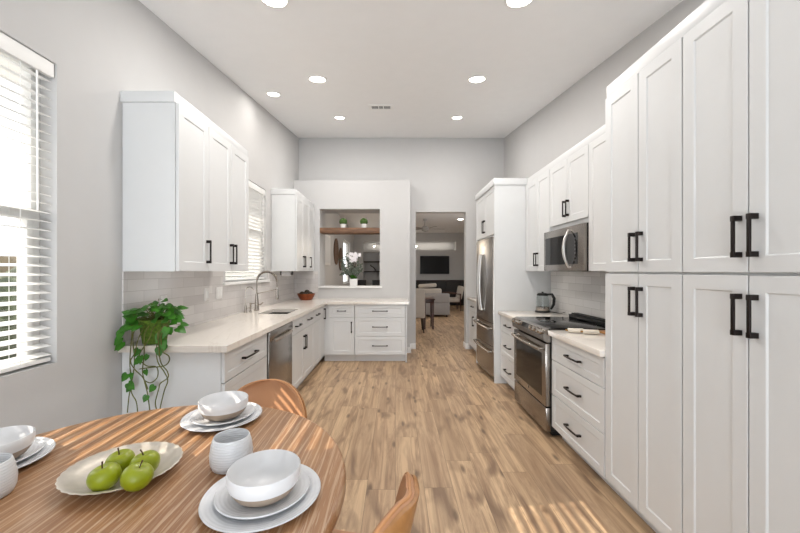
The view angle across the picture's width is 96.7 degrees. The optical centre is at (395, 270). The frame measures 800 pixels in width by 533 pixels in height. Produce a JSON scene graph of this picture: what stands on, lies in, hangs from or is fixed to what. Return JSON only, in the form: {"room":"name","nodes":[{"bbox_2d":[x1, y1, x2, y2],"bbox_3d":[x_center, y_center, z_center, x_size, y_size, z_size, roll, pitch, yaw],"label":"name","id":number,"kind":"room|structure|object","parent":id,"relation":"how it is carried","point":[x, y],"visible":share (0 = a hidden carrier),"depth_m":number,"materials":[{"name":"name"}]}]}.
{"room":"kitchen","nodes":[
{"label":"kitchen","id":0,"kind":"room"},
{"bbox_2d":[0,0,353,434],"bbox_3d":[-1.786,-0.625,6.125,0.160,4.000,17.750,0,0,0],"label":"wall","id":1,"kind":"structure","parent":0,"point":[98,50],"depth_m":2.00,"materials":[{"name":"paint"}]},
{"bbox_2d":[0,58,19,83],"bbox_3d":[-2.336,-1.450,6.125,0.929,0.150,17.750,0,0,0],"label":"roof eave","id":2,"kind":"object","parent":1,"relation":"attached to","point":[3,62],"depth_m":2.45},
{"bbox_2d":[0,51,39,366],"bbox_3d":[-1.810,-0.290,1.387,0.062,1.503,0.814,0,0,0],"label":"window","id":3,"kind":"structure","parent":1,"relation":"in","point":[25,167],"depth_m":1.75,"materials":[{"name":"white plastic"}]},
{"bbox_2d":[0,32,53,373],"bbox_3d":[-1.743,-0.295,1.387,0.065,1.488,0.802,0,0,0],"label":"window blind","id":4,"kind":"object","parent":3,"relation":"attached to","point":[9,46],"visible":1,"depth_m":1.66,"materials":[{"name":"plastic"}]},
{"bbox_2d":[160,295,166,304],"bbox_3d":[-1.691,0.235,2.600,0.009,0.116,0.075,0,0,0],"label":"wall outlet","id":5,"kind":"object","parent":1,"relation":"attached to","point":[162,297],"visible":0.48,"depth_m":2.59,"materials":[{"name":"white plastic"}]},
{"bbox_2d":[122,103,211,270],"bbox_3d":[-1.513,-0.523,2.402,0.382,1.053,0.364,0,0,0],"label":"upper cabinet","id":6,"kind":"object","parent":1,"relation":"attached to","point":[165,147],"visible":1,"depth_m":2.22,"materials":[{"name":"white wood"}]},
{"bbox_2d":[120,91,247,156],"bbox_3d":[-1.538,-1.083,2.752,0.336,0.067,1.095,0,0,0],"label":"trim","id":7,"kind":"structure","parent":6,"relation":"on","point":[125,96],"depth_m":2.22,"materials":[{"name":"wood"}]},
{"bbox_2d":[204,288,208,300],"bbox_3d":[-1.691,0.210,3.190,0.009,0.116,0.075,0,0,0],"label":"wall outlet","id":8,"kind":"object","parent":1,"relation":"attached to","point":[206,290],"visible":1,"depth_m":3.18,"materials":[{"name":"white plastic"}]},
{"bbox_2d":[122,271,293,343],"bbox_3d":[-1.701,0.232,4.100,0.010,0.456,3.760,0,0,0],"label":"backsplash","id":9,"kind":"structure","parent":1,"relation":"attached to","point":[184,288],"depth_m":3.03,"materials":[{"name":"tile"}]},
{"bbox_2d":[216,287,222,298],"bbox_3d":[-1.691,0.210,3.420,0.009,0.116,0.120,0,0,0],"label":"light switch","id":10,"kind":"object","parent":1,"relation":"attached to","point":[219,290],"visible":1,"depth_m":3.41,"materials":[{"name":"white plastic"}]},
{"bbox_2d":[209,127,248,270],"bbox_3d":[-1.513,-0.523,2.935,0.382,1.053,0.699,0,0,0],"label":"upper cabinet","id":11,"kind":"object","parent":1,"relation":"attached to","point":[228,166],"visible":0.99,"depth_m":2.88,"materials":[{"name":"white wood"}]},
{"bbox_2d":[225,251,259,281],"bbox_3d":[-1.810,-0.476,4.135,0.062,1.178,1.130,0,0,0],"label":"window","id":12,"kind":"structure","parent":1,"relation":"in","point":[255,276],"depth_m":4.14,"materials":[{"name":"white plastic"}]},
{"bbox_2d":[225,181,264,280],"bbox_3d":[-1.743,-0.480,4.135,0.065,1.163,1.118,0,0,0],"label":"window blind","id":13,"kind":"object","parent":1,"relation":"attached to","point":[256,193],"visible":0.48,"depth_m":4.42,"materials":[{"name":"plastic"}]},
{"bbox_2d":[223,279,269,285],"bbox_3d":[-1.688,0.128,4.125,0.035,0.030,1.250,0,0,0],"label":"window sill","id":14,"kind":"structure","parent":1,"relation":"attached to","point":[267,280],"depth_m":3.92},
{"bbox_2d":[271,195,308,270],"bbox_3d":[-1.513,-0.523,5.244,0.382,1.053,0.712,0,0,0],"label":"upper cabinet","id":15,"kind":"object","parent":1,"relation":"attached to","point":[289,213],"visible":1,"depth_m":4.89,"materials":[{"name":"white wood"}]},
{"bbox_2d":[280,271,292,275],"bbox_3d":[-1.555,0.037,5.080,0.174,0.069,0.060,0,0,0],"label":"paper towel roll","id":16,"kind":"object","parent":15,"relation":"attached to","point":[281,272],"visible":1,"depth_m":5.06,"materials":[{"name":"white paper"}]},
{"bbox_2d":[271,189,313,207],"bbox_3d":[-1.538,-1.089,5.426,0.336,0.077,1.103,0,0,0],"label":"trim","id":17,"kind":"structure","parent":15,"relation":"on","point":[273,191],"depth_m":4.88,"materials":[{"name":"wood"}]},
{"bbox_2d":[309,205,313,270],"bbox_3d":[-1.513,-0.523,5.786,0.382,1.053,0.371,0,0,0],"label":"upper cabinet","id":18,"kind":"object","parent":1,"relation":"attached to","point":[311,209],"visible":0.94,"depth_m":5.76,"materials":[{"name":"white wood"}]},
{"bbox_2d":[325,235,329,264],"bbox_3d":[-1.686,-0.520,8.700,0.038,0.750,0.900,0,0,0],"label":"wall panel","id":19,"kind":"object","parent":1,"relation":"attached to","point":[327,237],"visible":0.52,"depth_m":8.73,"materials":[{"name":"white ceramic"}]},
{"bbox_2d":[334,238,338,264],"bbox_3d":[-1.688,-0.555,10.150,0.031,0.750,0.750,0,0,0],"label":"wall basket","id":20,"kind":"object","parent":1,"relation":"attached to","point":[336,246],"visible":1,"depth_m":10.18,"materials":[{"name":"wicker"}]},
{"bbox_2d":[339,248,342,269],"bbox_3d":[-1.688,-0.365,10.980,0.031,0.700,0.700,0,0,0],"label":"wall basket","id":21,"kind":"object","parent":1,"relation":"attached to","point":[340,250],"visible":0.77,"depth_m":10.93,"materials":[{"name":"wicker"}]},
{"bbox_2d":[343,241,347,282],"bbox_3d":[-1.810,-0.310,12.500,0.062,1.470,1.800,0,0,0],"label":"window","id":22,"kind":"structure","parent":1,"relation":"in","point":[346,243],"depth_m":13.36,"materials":[{"name":"white plastic"}]},
{"bbox_2d":[294,180,409,346],"bbox_3d":[-0.731,-0.075,6.125,1.950,2.900,0.290,0,0,0],"label":"wall","id":23,"kind":"structure","parent":0,"point":[391,198],"depth_m":5.98,"materials":[{"name":"paint"}]},
{"bbox_2d":[294,271,317,297],"bbox_3d":[-1.498,0.232,5.975,0.396,0.456,0.010,0,0,0],"label":"backsplash","id":24,"kind":"structure","parent":23,"relation":"attached to","point":[303,280],"depth_m":5.97,"materials":[{"name":"tile"}]},
{"bbox_2d":[320,228,379,234],"bbox_3d":[-0.768,-0.684,6.112,1.006,0.088,0.295,0,0,0],"label":"wooden shelf","id":25,"kind":"object","parent":23,"relation":"attached to","point":[325,231],"visible":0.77,"depth_m":5.96,"materials":[{"name":"brown wood"}]},
{"bbox_2d":[339,218,346,227],"bbox_3d":[-0.895,-0.817,6.100,0.135,0.178,0.136,0,0,0],"label":"topiary","id":26,"kind":"object","parent":25,"relation":"on","point":[343,221],"visible":0.96,"depth_m":6.06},
{"bbox_2d":[360,218,367,227],"bbox_3d":[-0.540,-0.817,6.100,0.135,0.178,0.136,0,0,0],"label":"topiary","id":27,"kind":"object","parent":25,"relation":"on","point":[363,221],"visible":0.99,"depth_m":6.06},
{"bbox_2d":[318,285,381,287],"bbox_3d":[-0.758,0.272,6.178,1.068,0.026,0.445,0,0,0],"label":"window sill","id":28,"kind":"structure","parent":23,"relation":"attached to","point":[324,286],"depth_m":5.96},
{"bbox_2d":[339,252,362,285],"bbox_3d":[-0.758,-0.036,6.098,0.424,0.587,0.154,0,0,0],"label":"orchid plant","id":29,"kind":"object","parent":28,"relation":"on","point":[353,281],"visible":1,"depth_m":6.07,"materials":[{"name":"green plant"}]},
{"bbox_2d":[338,213,463,232],"bbox_3d":[1.030,-1.805,10.720,5.800,0.540,8.560,0,0,0],"label":"ceiling","id":30,"kind":"structure","parent":0,"point":[445,222],"depth_m":11.92,"materials":[{"name":"paint"}]},
{"bbox_2d":[416,219,436,231],"bbox_3d":[0.982,-1.470,11.525,1.244,0.429,1.250,0,0,0],"label":"ceiling fan","id":31,"kind":"object","parent":30,"relation":"hanging from","point":[424,228],"visible":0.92,"depth_m":11.42,"materials":[{"name":"metal"}]},
{"bbox_2d":[299,138,503,348],"bbox_3d":[1.047,-0.625,6.355,5.506,4.000,0.170,0,0,0],"label":"wall","id":32,"kind":"structure","parent":0,"point":[445,175],"depth_m":6.27,"materials":[{"name":"paint"}]},
{"bbox_2d":[354,233,463,284],"bbox_3d":[0.972,-0.325,14.750,5.356,3.400,0.500,0,0,0],"label":"wall","id":33,"kind":"structure","parent":0,"point":[451,245],"depth_m":14.50,"materials":[{"name":"paint"}]},
{"bbox_2d":[420,256,448,273],"bbox_3d":[1.590,-0.245,14.464,1.180,0.730,0.072,0,0,0],"label":"television","id":34,"kind":"object","parent":33,"relation":"attached to","point":[428,264],"visible":1,"depth_m":14.43,"materials":[{"name":"plastic"}]},
{"bbox_2d":[139,0,682,137],"bbox_3d":[0.095,-1.790,1.775,3.930,1.413,9.050,0,0,0],"label":"ceiling","id":35,"kind":"structure","parent":0,"point":[418,58],"depth_m":3.09,"materials":[{"name":"paint"}]},
{"bbox_2d":[266,91,280,96],"bbox_3d":[-1.405,-2.036,4.101,0.168,0.028,0.166,0,0,-4],"label":"recessed light","id":36,"kind":"object","parent":35,"relation":"in","point":[270,93],"visible":1,"depth_m":4.10,"materials":[{"name":"white"}]},
{"bbox_2d":[260,0,289,8],"bbox_3d":[-0.800,-1.792,2.351,0.193,0.032,0.192,0,0,4],"label":"recessed light","id":37,"kind":"object","parent":35,"relation":"in","point":[278,4],"visible":1,"depth_m":2.39,"materials":[{"name":"white"}]},
{"bbox_2d":[263,0,286,6],"bbox_3d":[-0.800,-1.793,2.350,0.156,0.003,0.156,0,8,0],"label":"diffuser","id":38,"kind":"object","parent":37,"relation":"attached to","point":[277,3],"depth_m":2.38,"materials":[{"name":"plastic"}]},
{"bbox_2d":[308,75,326,82],"bbox_3d":[-0.804,-1.976,3.671,0.193,0.032,0.192,0,0,4],"label":"recessed light","id":39,"kind":"object","parent":35,"relation":"in","point":[315,78],"visible":1,"depth_m":3.67,"materials":[{"name":"white"}]},
{"bbox_2d":[310,77,324,81],"bbox_3d":[-0.804,-1.977,3.670,0.156,0.003,0.156,0,8,0],"label":"diffuser","id":40,"kind":"object","parent":39,"relation":"attached to","point":[316,79],"depth_m":3.67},
{"bbox_2d":[368,105,393,109],"bbox_3d":[-0.186,-2.100,4.571,0.320,0.036,0.199,0,0,0],"label":"ceiling vent","id":41,"kind":"object","parent":35,"relation":"in","point":[371,107],"visible":1,"depth_m":4.58,"materials":[{"name":"metal"}]},
{"bbox_2d":[467,75,486,82],"bbox_3d":[0.840,-1.976,3.671,0.193,0.032,0.192,0,0,4],"label":"recessed light","id":42,"kind":"object","parent":35,"relation":"in","point":[478,78],"visible":1,"depth_m":3.67,"materials":[{"name":"white"}]},
{"bbox_2d":[469,77,484,81],"bbox_3d":[0.840,-1.977,3.670,0.156,0.003,0.156,0,8,0],"label":"diffuser","id":43,"kind":"object","parent":42,"relation":"attached to","point":[475,79],"depth_m":3.67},
{"bbox_2d":[504,0,533,8],"bbox_3d":[0.820,-1.792,2.351,0.193,0.032,0.192,0,0,4],"label":"recessed light","id":44,"kind":"object","parent":35,"relation":"in","point":[514,4],"visible":1,"depth_m":2.39,"materials":[{"name":"white"}]},
{"bbox_2d":[507,0,530,6],"bbox_3d":[0.820,-1.793,2.350,0.156,0.003,0.156,0,8,0],"label":"diffuser","id":45,"kind":"object","parent":44,"relation":"attached to","point":[515,3],"depth_m":2.38,"materials":[{"name":"plastic"}]},
{"bbox_2d":[297,305,655,532],"bbox_3d":[0.965,1.425,6.125,5.670,0.100,17.750,0,0,0],"label":"floor","id":46,"kind":"structure","parent":0,"point":[480,462],"depth_m":2.74,"materials":[{"name":"brown wood"}]},
{"bbox_2d":[0,405,345,532],"bbox_3d":[-0.800,0.995,1.000,1.310,0.760,1.310,0,0,0],"label":"dining table","id":47,"kind":"object","parent":46,"relation":"on","point":[170,502],"visible":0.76,"depth_m":1.04,"materials":[{"name":"brown wood"}]},
{"bbox_2d":[0,453,17,498],"bbox_3d":[-1.115,0.567,0.965,0.127,0.096,0.127,0,0,0],"label":"tumbler","id":48,"kind":"object","parent":47,"relation":"on","point":[8,466],"visible":1,"depth_m":0.97,"materials":[{"name":"white ceramic"}]},
{"bbox_2d":[16,437,55,467],"bbox_3d":[-1.285,0.605,1.125,0.306,0.021,0.306,0,0,0],"label":"dinner plate","id":49,"kind":"object","parent":47,"relation":"on","point":[49,444],"visible":0.33,"depth_m":1.17,"materials":[{"name":"ceramic"}]},
{"bbox_2d":[15,438,44,462],"bbox_3d":[-1.285,0.597,1.130,0.244,0.020,0.244,0,0,0],"label":"salad plate","id":50,"kind":"object","parent":49,"relation":"on","point":[37,444],"visible":0.36,"depth_m":1.18,"materials":[{"name":"ceramic"}]},
{"bbox_2d":[0,425,35,458],"bbox_3d":[-1.265,0.561,1.120,0.187,0.073,0.187,0,0,0],"label":"bowl","id":51,"kind":"object","parent":50,"relation":"on","point":[15,440],"visible":0.87,"depth_m":1.18,"materials":[{"name":"white ceramic"}]},
{"bbox_2d":[55,441,182,495],"bbox_3d":[-0.815,0.598,1.070,0.307,0.034,0.293,0,0,0],"label":"platter","id":52,"kind":"object","parent":47,"relation":"on","point":[72,481],"visible":0.56,"depth_m":1.08,"materials":[{"name":"beige ceramic"}]},
{"bbox_2d":[86,461,121,490],"bbox_3d":[-0.809,0.567,0.989,0.077,0.079,0.077,0,0,21],"label":"apple","id":53,"kind":"object","parent":52,"relation":"on","point":[105,476],"visible":0.98,"depth_m":0.97,"materials":[{"name":"food"}]},
{"bbox_2d":[105,448,134,473],"bbox_3d":[-0.829,0.570,1.073,0.075,0.077,0.075,0,0,8],"label":"apple","id":54,"kind":"object","parent":52,"relation":"on","point":[123,457],"visible":0.6,"depth_m":1.06,"materials":[{"name":"food"}]},
{"bbox_2d":[120,460,153,491],"bbox_3d":[-0.713,0.563,0.983,0.077,0.078,0.077,0,0,22],"label":"apple","id":55,"kind":"object","parent":52,"relation":"on","point":[135,477],"visible":1,"depth_m":0.96,"materials":[{"name":"food"}]},
{"bbox_2d":[129,449,160,470],"bbox_3d":[-0.746,0.568,1.061,0.077,0.078,0.077,0,0,21],"label":"apple","id":56,"kind":"object","parent":52,"relation":"on","point":[152,457],"visible":0.56,"depth_m":1.05,"materials":[{"name":"food"}]},
{"bbox_2d":[180,402,261,431],"bbox_3d":[-0.715,0.605,1.475,0.306,0.021,0.306,0,0,0],"label":"dinner plate","id":57,"kind":"object","parent":47,"relation":"on","point":[185,422],"visible":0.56,"depth_m":1.40,"materials":[{"name":"ceramic"}]},
{"bbox_2d":[190,403,254,425],"bbox_3d":[-0.715,0.597,1.480,0.244,0.020,0.244,0,0,0],"label":"salad plate","id":58,"kind":"object","parent":57,"relation":"on","point":[196,417],"visible":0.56,"depth_m":1.43,"materials":[{"name":"ceramic"}]},
{"bbox_2d":[198,391,247,421],"bbox_3d":[-0.709,0.561,1.470,0.187,0.073,0.187,0,0,0],"label":"bowl","id":59,"kind":"object","parent":58,"relation":"on","point":[225,405],"visible":1,"depth_m":1.45,"materials":[{"name":"white ceramic"}]},
{"bbox_2d":[209,428,252,473],"bbox_3d":[-0.518,0.567,1.125,0.127,0.096,0.127,0,0,0],"label":"tumbler","id":60,"kind":"object","parent":47,"relation":"on","point":[228,446],"visible":0.81,"depth_m":1.08,"materials":[{"name":"white ceramic"}]},
{"bbox_2d":[198,464,320,532],"bbox_3d":[-0.358,0.605,0.962,0.306,0.021,0.306,0,0,0],"label":"dinner plate","id":61,"kind":"object","parent":47,"relation":"on","point":[208,514],"visible":0.48,"depth_m":0.88,"materials":[{"name":"ceramic"}]},
{"bbox_2d":[213,468,309,518],"bbox_3d":[-0.358,0.597,0.967,0.244,0.020,0.244,0,0,0],"label":"salad plate","id":62,"kind":"object","parent":61,"relation":"on","point":[223,502],"visible":0.52,"depth_m":0.91,"materials":[{"name":"ceramic"}]},
{"bbox_2d":[226,449,300,506],"bbox_3d":[-0.352,0.561,0.957,0.187,0.073,0.187,0,0,0],"label":"bowl","id":63,"kind":"object","parent":62,"relation":"on","point":[263,478],"visible":1,"depth_m":0.98,"materials":[{"name":"white ceramic"}]},
{"bbox_2d":[122,333,266,414],"bbox_3d":[-1.365,0.938,2.587,0.675,0.874,0.741,0,0,0],"label":"base cabinet","id":64,"kind":"object","parent":46,"relation":"on","point":[193,377],"visible":0.34,"depth_m":2.22,"materials":[{"name":"white wood"}]},
{"bbox_2d":[237,379,306,418],"bbox_3d":[-0.696,0.978,1.696,0.483,0.799,0.481,0,0,12],"label":"dining chair","id":65,"kind":"object","parent":46,"relation":"on","point":[270,393],"visible":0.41,"depth_m":1.87,"materials":[{"name":"wood"}]},
{"bbox_2d":[266,321,292,383],"bbox_3d":[-1.358,0.929,3.317,0.688,0.852,0.685,0,0,0],"label":"dishwasher","id":66,"kind":"object","parent":46,"relation":"on","point":[279,340],"visible":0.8,"depth_m":3.28,"materials":[{"name":"metal"}]},
{"bbox_2d":[292,311,313,388],"bbox_3d":[-1.365,0.938,4.152,0.675,0.874,0.974,0,0,0],"label":"base cabinet","id":67,"kind":"object","parent":46,"relation":"on","point":[303,326],"visible":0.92,"depth_m":4.09,"materials":[{"name":"white wood"}]},
{"bbox_2d":[307,308,320,375],"bbox_3d":[-1.365,0.938,4.840,0.675,0.874,0.399,0,0,0],"label":"base cabinet","id":68,"kind":"object","parent":46,"relation":"on","point":[317,313],"visible":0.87,"depth_m":4.83,"materials":[{"name":"white wood"}]},
{"bbox_2d":[314,306,325,367],"bbox_3d":[-1.369,0.938,5.508,0.669,0.874,0.934,0,0,0],"label":"base cabinet","id":69,"kind":"object","parent":46,"relation":"on","point":[322,308],"visible":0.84,"depth_m":5.21,"materials":[{"name":"white wood"}]},
{"bbox_2d":[118,298,408,352],"bbox_3d":[-0.754,0.481,4.083,1.901,0.040,3.790,0,0,0],"label":"countertop","id":70,"kind":"structure","parent":69,"relation":"on","point":[223,335],"depth_m":2.96,"materials":[{"name":"white stone"}]},
{"bbox_2d":[114,298,188,412],"bbox_3d":[-1.529,0.516,2.284,0.385,0.691,0.407,0,0,0],"label":"pothos plant","id":71,"kind":"object","parent":70,"relation":"on","point":[155,329],"visible":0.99,"depth_m":2.16,"materials":[{"name":"green plant"}]},
{"bbox_2d":[138,318,170,344],"bbox_3d":[-1.545,0.384,2.285,0.184,0.155,0.184,0,0,0],"label":"plant pot","id":72,"kind":"object","parent":70,"relation":"on","point":[155,327],"depth_m":2.22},
{"bbox_2d":[244,286,253,312],"bbox_3d":[-1.617,0.316,3.930,0.113,0.290,0.036,0,0,0],"label":"water tap","id":73,"kind":"object","parent":70,"relation":"on","point":[245,306],"visible":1,"depth_m":3.92,"materials":[{"name":"silver metal"}]},
{"bbox_2d":[254,271,278,310],"bbox_3d":[-1.498,0.228,4.130,0.285,0.466,0.060,0,0,0],"label":"faucet","id":74,"kind":"object","parent":70,"relation":"on","point":[257,304],"visible":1,"depth_m":4.12,"materials":[{"name":"silver metal"}]},
{"bbox_2d":[297,293,314,299],"bbox_3d":[-1.430,0.410,5.700,0.292,0.102,0.292,0,0,0],"label":"fruit bowl","id":75,"kind":"object","parent":70,"relation":"on","point":[301,296],"visible":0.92,"depth_m":5.60,"materials":[{"name":"ceramic"}]},
{"bbox_2d":[324,304,354,360],"bbox_3d":[-0.851,0.938,5.649,0.469,0.874,0.657,0,0,0],"label":"base cabinet","id":76,"kind":"object","parent":46,"relation":"on","point":[339,323],"visible":0.97,"depth_m":5.36,"materials":[{"name":"white wood"}]},
{"bbox_2d":[358,280,365,284],"bbox_3d":[-1.375,0.860,14.306,0.390,0.990,0.353,0,0,0],"label":"media cabinet","id":77,"kind":"object","parent":46,"relation":"on","point":[360,282],"visible":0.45,"depth_m":14.13,"materials":[{"name":"brown wood"}]},
{"bbox_2d":[332,472,419,532],"bbox_3d":[-0.169,0.978,0.996,0.481,0.799,0.483,0,0,19],"label":"dining chair","id":78,"kind":"object","parent":46,"relation":"on","point":[399,519],"visible":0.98,"depth_m":0.89,"materials":[{"name":"brown wood"}]},
{"bbox_2d":[355,304,406,361],"bbox_3d":[-0.221,0.938,5.649,0.786,0.874,0.657,0,0,0],"label":"base cabinet","id":79,"kind":"object","parent":46,"relation":"on","point":[380,329],"visible":0.99,"depth_m":5.36,"materials":[{"name":"white wood"}]},
{"bbox_2d":[372,280,463,304],"bbox_3d":[1.140,0.860,14.306,4.140,0.990,0.353,0,0,0],"label":"media cabinet","id":80,"kind":"object","parent":46,"relation":"on","point":[444,285],"visible":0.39,"depth_m":14.13,"materials":[{"name":"brown wood"}]},
{"bbox_2d":[416,288,424,332],"bbox_3d":[0.398,0.881,8.090,0.515,0.991,0.500,0,0,0],"label":"upholstered chair","id":81,"kind":"object","parent":46,"relation":"on","point":[420,292],"visible":0.45,"depth_m":7.84,"materials":[{"name":"beige fabric"}]},
{"bbox_2d":[424,297,434,328],"bbox_3d":[0.787,1.015,8.630,0.285,0.720,0.540,0,0,0],"label":"side table","id":82,"kind":"object","parent":46,"relation":"on","point":[430,300],"visible":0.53,"depth_m":8.39,"materials":[{"name":"brown wood"}]},
{"bbox_2d":[424,288,449,316],"bbox_3d":[0.710,0.955,11.050,1.820,0.840,0.900,0,0,0],"label":"sofa","id":83,"kind":"object","parent":46,"relation":"on","point":[442,300],"visible":0.4,"depth_m":10.60,"materials":[{"name":"fabric"}]},
{"bbox_2d":[418,283,436,287],"bbox_3d":[0.980,0.450,10.920,0.561,0.152,0.120,0,0,0],"label":"throw pillow","id":84,"kind":"object","parent":83,"relation":"on","point":[430,284],"visible":0.96,"depth_m":10.86,"materials":[{"name":"beige fabric"}]},
{"bbox_2d":[424,288,441,292],"bbox_3d":[1.080,0.675,10.920,0.660,0.280,0.160,0,0,0],"label":"cushion","id":85,"kind":"object","parent":83,"relation":"on","point":[427,290],"depth_m":10.84,"materials":[{"name":"beige fabric"}]},
{"bbox_2d":[442,286,463,310],"bbox_3d":[2.022,0.949,12.500,0.684,0.852,0.696,0,0,0],"label":"armchair","id":86,"kind":"object","parent":46,"relation":"on","point":[460,289],"visible":0.7,"depth_m":12.21,"materials":[{"name":"beige fabric"}]},
{"bbox_2d":[469,300,475,350],"bbox_3d":[1.575,0.939,5.796,0.661,0.872,0.907,0,0,0],"label":"base cabinet","id":87,"kind":"object","parent":46,"relation":"on","point":[472,305],"visible":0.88,"depth_m":5.95,"materials":[{"name":"white wood"}]},
{"bbox_2d":[473,237,493,377],"bbox_3d":[1.505,0.475,4.845,0.771,1.800,0.890,0,0,0],"label":"refrigerator","id":88,"kind":"object","parent":46,"relation":"on","point":[484,321],"visible":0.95,"depth_m":4.67,"materials":[{"name":"metal"}]},
{"bbox_2d":[501,316,516,390],"bbox_3d":[1.575,0.952,4.040,0.661,0.847,0.624,0,0,0],"label":"base cabinet","id":89,"kind":"object","parent":46,"relation":"on","point":[507,340],"visible":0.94,"depth_m":4.07,"materials":[{"name":"white wood"}]},
{"bbox_2d":[498,311,568,319],"bbox_3d":[1.581,0.507,4.038,0.657,0.040,0.629,0,0,0],"label":"countertop","id":90,"kind":"structure","parent":89,"relation":"on","point":[508,314],"depth_m":3.99,"materials":[{"name":"white stone"}]},
{"bbox_2d":[535,292,564,313],"bbox_3d":[1.808,0.365,4.138,0.360,0.243,0.168,0,0,41],"label":"kettle","id":91,"kind":"object","parent":90,"relation":"on","point":[539,309],"visible":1,"depth_m":4.13,"materials":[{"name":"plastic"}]},
{"bbox_2d":[476,185,550,382],"bbox_3d":[1.544,0.161,4.846,0.731,2.428,0.983,0,0,0],"label":"tall cabinet","id":92,"kind":"object","parent":46,"relation":"on","point":[501,211],"visible":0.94,"depth_m":4.36,"materials":[{"name":"white wood"}]},
{"bbox_2d":[475,178,527,200],"bbox_3d":[1.554,-1.094,4.846,0.712,0.082,1.007,0,0,0],"label":"trim","id":93,"kind":"structure","parent":92,"relation":"on","point":[495,181],"depth_m":4.34,"materials":[{"name":"wood"}]},
{"bbox_2d":[511,313,604,435],"bbox_3d":[1.539,0.903,3.324,0.738,0.944,0.790,0,0,0],"label":"range","id":94,"kind":"object","parent":46,"relation":"on","point":[533,359],"visible":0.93,"depth_m":3.19,"materials":[{"name":"metal"}]},
{"bbox_2d":[520,317,604,329],"bbox_3d":[1.579,0.483,3.324,0.633,0.015,0.790,0,0,0],"label":"cooktop","id":95,"kind":"object","parent":94,"relation":"in","point":[546,323],"depth_m":3.23,"materials":[{"name":"black glass"}]},
{"bbox_2d":[552,337,618,494],"bbox_3d":[1.575,0.952,2.554,0.661,0.847,0.741,0,0,0],"label":"base cabinet","id":96,"kind":"object","parent":46,"relation":"on","point":[578,375],"visible":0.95,"depth_m":2.47,"materials":[{"name":"white wood"}]},
{"bbox_2d":[548,330,604,356],"bbox_3d":[1.581,0.507,2.555,0.657,0.040,0.744,0,0,0],"label":"countertop","id":97,"kind":"structure","parent":96,"relation":"on","point":[594,344],"depth_m":2.53,"materials":[{"name":"white stone"}]},
{"bbox_2d":[565,328,582,332],"bbox_3d":[1.415,0.468,2.800,0.148,0.036,0.036,0,0,12],"label":"rolled towel","id":98,"kind":"object","parent":97,"relation":"on","point":[569,330],"visible":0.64,"depth_m":2.79,"materials":[{"name":"white fabric"}]},
{"bbox_2d":[580,329,600,334],"bbox_3d":[1.500,0.468,2.735,0.148,0.036,0.036,0,0,12],"label":"rolled towel","id":99,"kind":"object","parent":97,"relation":"on","point":[584,331],"visible":1,"depth_m":2.72,"materials":[{"name":"white fabric"}]},
{"bbox_2d":[605,37,686,532],"bbox_3d":[1.579,0.161,1.887,0.657,2.428,0.586,0,0,0],"label":"pantry cabinet","id":100,"kind":"object","parent":46,"relation":"on","point":[644,116],"visible":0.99,"depth_m":1.83,"materials":[{"name":"white wood"}]},
{"bbox_2d":[683,0,799,532],"bbox_3d":[1.579,0.161,1.289,0.657,2.428,0.607,0,0,0],"label":"pantry cabinet","id":101,"kind":"object","parent":46,"relation":"on","point":[741,62],"visible":1,"depth_m":1.31,"materials":[{"name":"white wood"}]},
{"bbox_2d":[607,0,726,97],"bbox_3d":[1.604,-1.093,1.580,0.612,0.080,1.220,0,0,0],"label":"trim","id":102,"kind":"structure","parent":101,"relation":"on","point":[706,8],"depth_m":1.70,"materials":[{"name":"wood"}]},
{"bbox_2d":[504,0,705,177],"bbox_3d":[1.985,-0.625,1.760,0.150,4.000,9.020,0,0,0],"label":"wall","id":103,"kind":"structure","parent":0,"point":[578,112],"depth_m":3.80,"materials":[{"name":"paint"}]},
{"bbox_2d":[526,170,551,270],"bbox_3d":[1.733,-0.523,4.013,0.350,1.053,0.680,0,0,0],"label":"upper cabinet","id":104,"kind":"object","parent":103,"relation":"attached to","point":[538,190],"visible":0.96,"depth_m":3.99,"materials":[{"name":"white wood"}]},
{"bbox_2d":[550,144,588,230],"bbox_3d":[1.733,-0.730,3.304,0.350,0.640,0.734,0,0,0],"label":"upper cabinet","id":105,"kind":"object","parent":103,"relation":"attached to","point":[569,179],"visible":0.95,"depth_m":3.24,"materials":[{"name":"white wood"}]},
{"bbox_2d":[544,222,588,270],"bbox_3d":[1.691,-0.199,3.333,0.432,0.404,0.785,0,0,0],"label":"microwave","id":106,"kind":"object","parent":105,"relation":"attached to","point":[567,248],"visible":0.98,"depth_m":3.16,"materials":[{"name":"metal"}]},
{"bbox_2d":[551,271,608,318],"bbox_3d":[1.904,0.245,3.270,0.012,0.482,2.160,0,0,0],"label":"backsplash","id":107,"kind":"structure","parent":103,"relation":"attached to","point":[583,292],"depth_m":3.67,"materials":[{"name":"white tile"}]},
{"bbox_2d":[589,133,604,270],"bbox_3d":[1.749,-0.523,2.568,0.318,1.053,0.736,0,0,0],"label":"upper cabinet","id":108,"kind":"object","parent":103,"relation":"attached to","point":[596,147],"visible":0.24,"depth_m":2.81,"materials":[{"name":"wood"}]},
{"bbox_2d":[527,125,604,183],"bbox_3d":[1.758,-1.087,3.271,0.304,0.075,2.158,0,0,0],"label":"trim","id":109,"kind":"structure","parent":108,"relation":"on","point":[600,131],"depth_m":3.27,"materials":[{"name":"wood"}]},
{"label":"outside","id":110,"kind":"structure","parent":0,"visible":0},
{"bbox_3d":[-7.950,1.525,7.000,12.100,0.100,26.000,0,0,0],"label":"ground","id":111,"kind":"structure","parent":110,"visible":0},
{"bbox_2d":[0,253,16,272],"bbox_3d":[-7.100,0.575,7.000,0.200,1.800,26.000,0,0,0],"label":"wall","id":112,"kind":"structure","parent":111,"relation":"on","point":[3,259],"depth_m":6.41,"materials":[{"name":"paint"}]},
{"bbox_2d":[0,266,253,359],"bbox_3d":[-6.256,0.512,6.994,1.187,1.872,19.160,0,0,0],"label":"fence","id":113,"kind":"object","parent":111,"relation":"on","point":[3,279],"visible":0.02,"depth_m":5.38,"materials":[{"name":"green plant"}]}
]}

